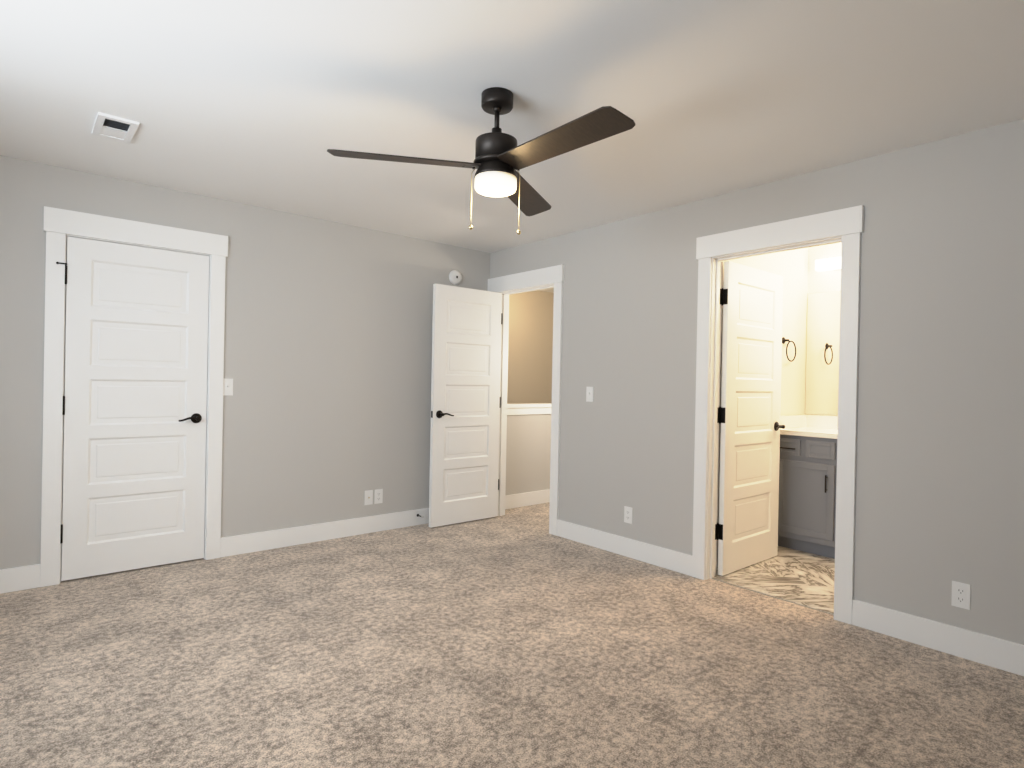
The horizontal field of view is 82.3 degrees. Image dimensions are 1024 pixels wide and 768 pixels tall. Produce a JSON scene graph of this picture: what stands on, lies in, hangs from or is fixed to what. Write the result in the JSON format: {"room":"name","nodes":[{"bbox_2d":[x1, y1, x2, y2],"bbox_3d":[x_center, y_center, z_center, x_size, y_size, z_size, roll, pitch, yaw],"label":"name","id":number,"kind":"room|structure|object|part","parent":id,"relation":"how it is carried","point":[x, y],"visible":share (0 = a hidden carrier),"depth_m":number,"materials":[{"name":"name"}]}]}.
{"room":"empty bedroom","nodes":[
{"label":"empty bedroom","id":0,"kind":"room"},
{"bbox_2d":[0,155,550,569],"bbox_3d":[-1.006,-0.019,4.928,7.114,2.440,0.150,1,0,-40],"label":"wall","id":1,"kind":"structure","parent":0,"point":[327,363],"depth_m":4.30,"materials":[{"name":"grey paint"}]},
{"bbox_2d":[0,564,39,593],"bbox_3d":[-3.149,1.099,3.027,1.109,0.133,0.015,1,0,-40],"label":"baseboard","id":2,"kind":"structure","parent":1,"relation":"attached to","point":[23,577],"depth_m":3.32,"materials":[{"name":"white wood"}]},
{"bbox_2d":[56,262,66,273],"bbox_3d":[-2.630,-0.677,3.422,0.051,0.065,0.023,1,0,-40],"label":"door hinge","id":3,"kind":"object","parent":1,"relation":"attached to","point":[65,266],"visible":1,"depth_m":3.44,"materials":[{"name":"black metal"}]},
{"bbox_2d":[40,206,227,586],"bbox_3d":[-2.373,0.082,3.731,0.981,2.192,0.139,1,0,-40],"label":"door frame","id":4,"kind":"structure","parent":1,"relation":"attached to","point":[58,224],"depth_m":3.49,"materials":[{"name":"white wood"}]},
{"bbox_2d":[60,236,208,580],"bbox_3d":[-2.361,0.151,3.709,0.774,2.032,0.157,1,0,-40],"label":"closet door","id":5,"kind":"structure","parent":1,"relation":"in","point":[135,397],"depth_m":3.68,"materials":[{"name":"white wood"}]},
{"bbox_2d":[223,378,232,394],"bbox_3d":[-1.950,0.021,4.021,0.070,0.116,0.017,1,0,-40],"label":"light switch","id":6,"kind":"object","parent":1,"relation":"attached to","point":[227,386],"visible":1,"depth_m":4.02,"materials":[{"name":"white plastic"}]},
{"bbox_2d":[220,508,428,557],"bbox_3d":[-1.125,1.133,4.741,2.278,0.133,0.015,1,0,-40],"label":"baseboard","id":7,"kind":"structure","parent":1,"relation":"attached to","point":[273,539],"depth_m":4.44,"materials":[{"name":"white wood"}]},
{"bbox_2d":[364,490,372,504],"bbox_3d":[-1.151,0.914,4.716,0.070,0.116,0.013,1,0,-40],"label":"outlet","id":8,"kind":"object","parent":1,"relation":"attached to","point":[368,500],"visible":1,"depth_m":4.72,"materials":[{"name":"white plastic"}]},
{"bbox_2d":[374,489,382,503],"bbox_3d":[-1.086,0.915,4.775,0.070,0.116,0.007,1,0,-40],"label":"electrical outlet","id":9,"kind":"object","parent":1,"relation":"attached to","point":[378,495],"visible":1,"depth_m":4.77,"materials":[{"name":"white plastic"}]},
{"bbox_2d":[449,270,461,284],"bbox_3d":[-0.498,-0.950,5.219,0.132,0.132,0.034,1,0,-40],"label":"smoke detector","id":10,"kind":"object","parent":1,"relation":"attached to","point":[455,277],"visible":1,"depth_m":5.20,"materials":[{"name":"white plastic"}]},
{"bbox_2d":[505,403,551,508],"bbox_3d":[0.735,0.720,6.439,2.485,1.020,0.163,1,0,-40],"label":"trim","id":11,"kind":"structure","parent":1,"relation":"on","point":[526,499],"depth_m":5.87,"materials":[{"name":"white wood"}]},
{"bbox_2d":[0,502,1023,767],"bbox_3d":[0.241,1.270,3.518,7.400,0.080,6.650,1,0,-40],"label":"floor","id":12,"kind":"structure","parent":0,"point":[518,638],"depth_m":2.51,"materials":[{"name":"beige carpet"}]},
{"bbox_2d":[0,0,1023,292],"bbox_3d":[0.289,-1.250,3.511,7.400,0.080,6.650,1,0,-40],"label":"ceiling","id":13,"kind":"structure","parent":0,"point":[268,104],"depth_m":2.44,"materials":[{"name":"white paint"}]},
{"bbox_2d":[92,112,138,142],"bbox_3d":[-1.937,-1.245,2.859,0.160,0.011,0.300,1,0,-40],"label":"ceiling vent","id":14,"kind":"object","parent":13,"relation":"in","point":[114,128],"visible":0.92,"depth_m":2.85,"materials":[{"name":"white metal"}]},
{"bbox_2d":[327,87,634,234],"bbox_3d":[0.015,-0.916,2.349,1.211,0.590,1.074,1,0,-40],"label":"fan","id":15,"kind":"object","parent":13,"relation":"hanging from","point":[496,149],"depth_m":2.38,"materials":[{"name":"black metal"}]},
{"bbox_3d":[-0.069,-0.835,2.462,0.176,0.057,0.176,1,0,-40],"label":"fan shade","id":16,"kind":"part","parent":15,"relation":"part of","materials":[{"name":"white glass"}]},
{"bbox_2d":[507,290,553,403],"bbox_3d":[-0.068,-0.008,7.401,2.486,2.440,0.114,1,0,-40],"label":"wall","id":17,"kind":"structure","parent":0,"point":[530,344],"depth_m":7.58,"materials":[{"name":"beige paint"}]},
{"bbox_2d":[490,119,1023,644],"bbox_3d":[1.452,0.033,3.593,0.114,2.440,5.064,1,0,-40],"label":"wall","id":18,"kind":"structure","parent":0,"point":[940,445],"depth_m":2.96,"materials":[{"name":"grey paint"}]},
{"bbox_2d":[429,283,501,527],"bbox_3d":[-0.392,0.184,5.122,0.723,2.032,0.157,1,0,-40],"label":"hall door","id":19,"kind":"structure","parent":18,"relation":"in","point":[465,397],"depth_m":5.09,"materials":[{"name":"white wood"}]},
{"bbox_2d":[487,264,563,535],"bbox_3d":[0.120,0.126,5.144,0.139,2.192,0.977,1,0,-40],"label":"door frame","id":20,"kind":"structure","parent":18,"relation":"attached to","point":[553,276],"depth_m":4.91,"materials":[{"name":"white wood"}]},
{"bbox_2d":[586,387,593,401],"bbox_3d":[0.594,0.078,4.504,0.017,0.116,0.070,1,0,-40],"label":"light switch","id":21,"kind":"object","parent":18,"relation":"attached to","point":[589,394],"visible":1,"depth_m":4.51,"materials":[{"name":"white plastic"}]},
{"bbox_2d":[498,289,721,539],"bbox_3d":[0.608,0.179,4.587,0.118,1.624,2.153,1,0,-40],"label":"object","id":22,"kind":"structure","parent":18,"relation":"attached to","point":[718,414],"depth_m":3.80,"materials":[{"name":"black metal"}]},
{"bbox_2d":[557,519,691,575],"bbox_3d":[0.771,1.171,4.274,0.015,0.133,1.244,1,0,-40],"label":"baseboard","id":23,"kind":"structure","parent":18,"relation":"attached to","point":[680,562],"depth_m":4.19,"materials":[{"name":"white wood"}]},
{"bbox_2d":[624,506,632,523],"bbox_3d":[0.835,0.941,4.211,0.007,0.116,0.070,1,0,-40],"label":"electrical outlet","id":24,"kind":"object","parent":18,"relation":"attached to","point":[627,514],"visible":1,"depth_m":4.21,"materials":[{"name":"white plastic"}]},
{"bbox_2d":[717,261,784,575],"bbox_3d":[1.651,0.227,4.034,0.766,2.032,0.157,1,0,-40],"label":"door","id":25,"kind":"structure","parent":18,"relation":"in","point":[751,426],"depth_m":3.99,"materials":[{"name":"white wood"}]},
{"bbox_2d":[692,205,863,624],"bbox_3d":[1.548,0.159,3.476,0.165,2.192,0.973,1,0,-40],"label":"door frame","id":26,"kind":"structure","parent":18,"relation":"attached to","point":[844,227],"depth_m":3.39,"materials":[{"name":"white wood"}]},
{"bbox_2d":[852,599,1023,675],"bbox_3d":[2.355,1.208,2.403,0.015,0.133,1.759,1,0,-40],"label":"baseboard","id":27,"kind":"structure","parent":18,"relation":"attached to","point":[995,652],"depth_m":2.77,"materials":[{"name":"white wood"}]},
{"bbox_2d":[951,581,970,609],"bbox_3d":[2.089,0.983,2.728,0.007,0.116,0.070,1,0,-40],"label":"electrical outlet","id":28,"kind":"object","parent":18,"relation":"attached to","point":[961,592],"visible":1,"depth_m":2.73,"materials":[{"name":"white plastic"}]},
{"bbox_2d":[717,248,808,547],"bbox_3d":[1.817,0.037,4.411,1.500,2.440,0.114,1,0,-40],"label":"wall","id":29,"kind":"structure","parent":0,"point":[803,278],"depth_m":4.68,"materials":[{"name":"white paint"}]},
{"bbox_2d":[782,337,795,361],"bbox_3d":[2.177,-0.270,4.605,0.166,0.191,0.046,1,0,-40],"label":"towel ring","id":30,"kind":"object","parent":29,"relation":"attached to","point":[784,340],"visible":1,"depth_m":4.57,"materials":[{"name":"black metal"}]},
{"bbox_2d":[780,415,805,426],"bbox_3d":[2.209,0.299,4.656,0.545,0.100,0.020,1,0,-40],"label":"backsplash","id":31,"kind":"structure","parent":29,"relation":"attached to","point":[787,420],"depth_m":4.67,"materials":[{"name":"white stone"}]},
{"bbox_2d":[712,546,834,614],"bbox_3d":[2.581,1.272,3.435,1.575,0.006,2.400,1,0,-40],"label":"floor","id":32,"kind":"structure","parent":0,"point":[801,578],"depth_m":3.77,"materials":[{"name":"tile"}]},
{"bbox_2d":[778,431,836,558],"bbox_3d":[2.684,0.832,4.082,0.588,0.873,1.527,1,0,-40],"label":"bathroom vanity","id":33,"kind":"object","parent":32,"relation":"on","point":[807,485],"depth_m":4.30,"materials":[{"name":"grey wood"}]},
{"bbox_2d":[780,427,837,434],"bbox_3d":[2.705,0.378,4.084,0.565,0.035,1.537,1,0,-40],"label":"countertop","id":34,"kind":"structure","parent":33,"relation":"on","point":[789,430],"depth_m":4.40,"materials":[{"name":"white stone"}]},
{"bbox_2d":[805,242,841,415],"bbox_3d":[3.249,0.066,3.977,0.114,2.440,2.628,1,0,-40],"label":"wall","id":35,"kind":"structure","parent":0,"point":[830,280],"depth_m":4.76,"materials":[{"name":"white paint"}]},
{"bbox_2d":[806,415,837,426],"bbox_3d":[2.914,0.314,4.260,0.020,0.100,1.537,1,0,-40],"label":"backsplash","id":36,"kind":"structure","parent":35,"relation":"attached to","point":[811,420],"depth_m":4.73,"materials":[{"name":"white stone"}]},
{"bbox_2d":[805,291,839,414],"bbox_3d":[2.903,-0.237,4.298,0.005,0.988,1.446,1,0,-40],"label":"bathroom mirror","id":37,"kind":"object","parent":35,"relation":"attached to","point":[822,352],"visible":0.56,"depth_m":4.75,"materials":[{"name":"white mirror"}]},
{"bbox_2d":[815,257,840,271],"bbox_3d":[2.667,-0.947,4.507,0.114,0.084,0.600,1,0,-40],"label":"sconce","id":38,"kind":"object","parent":35,"relation":"attached to","point":[834,263],"visible":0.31,"depth_m":4.63,"materials":[{"name":"white glass"}]}
]}

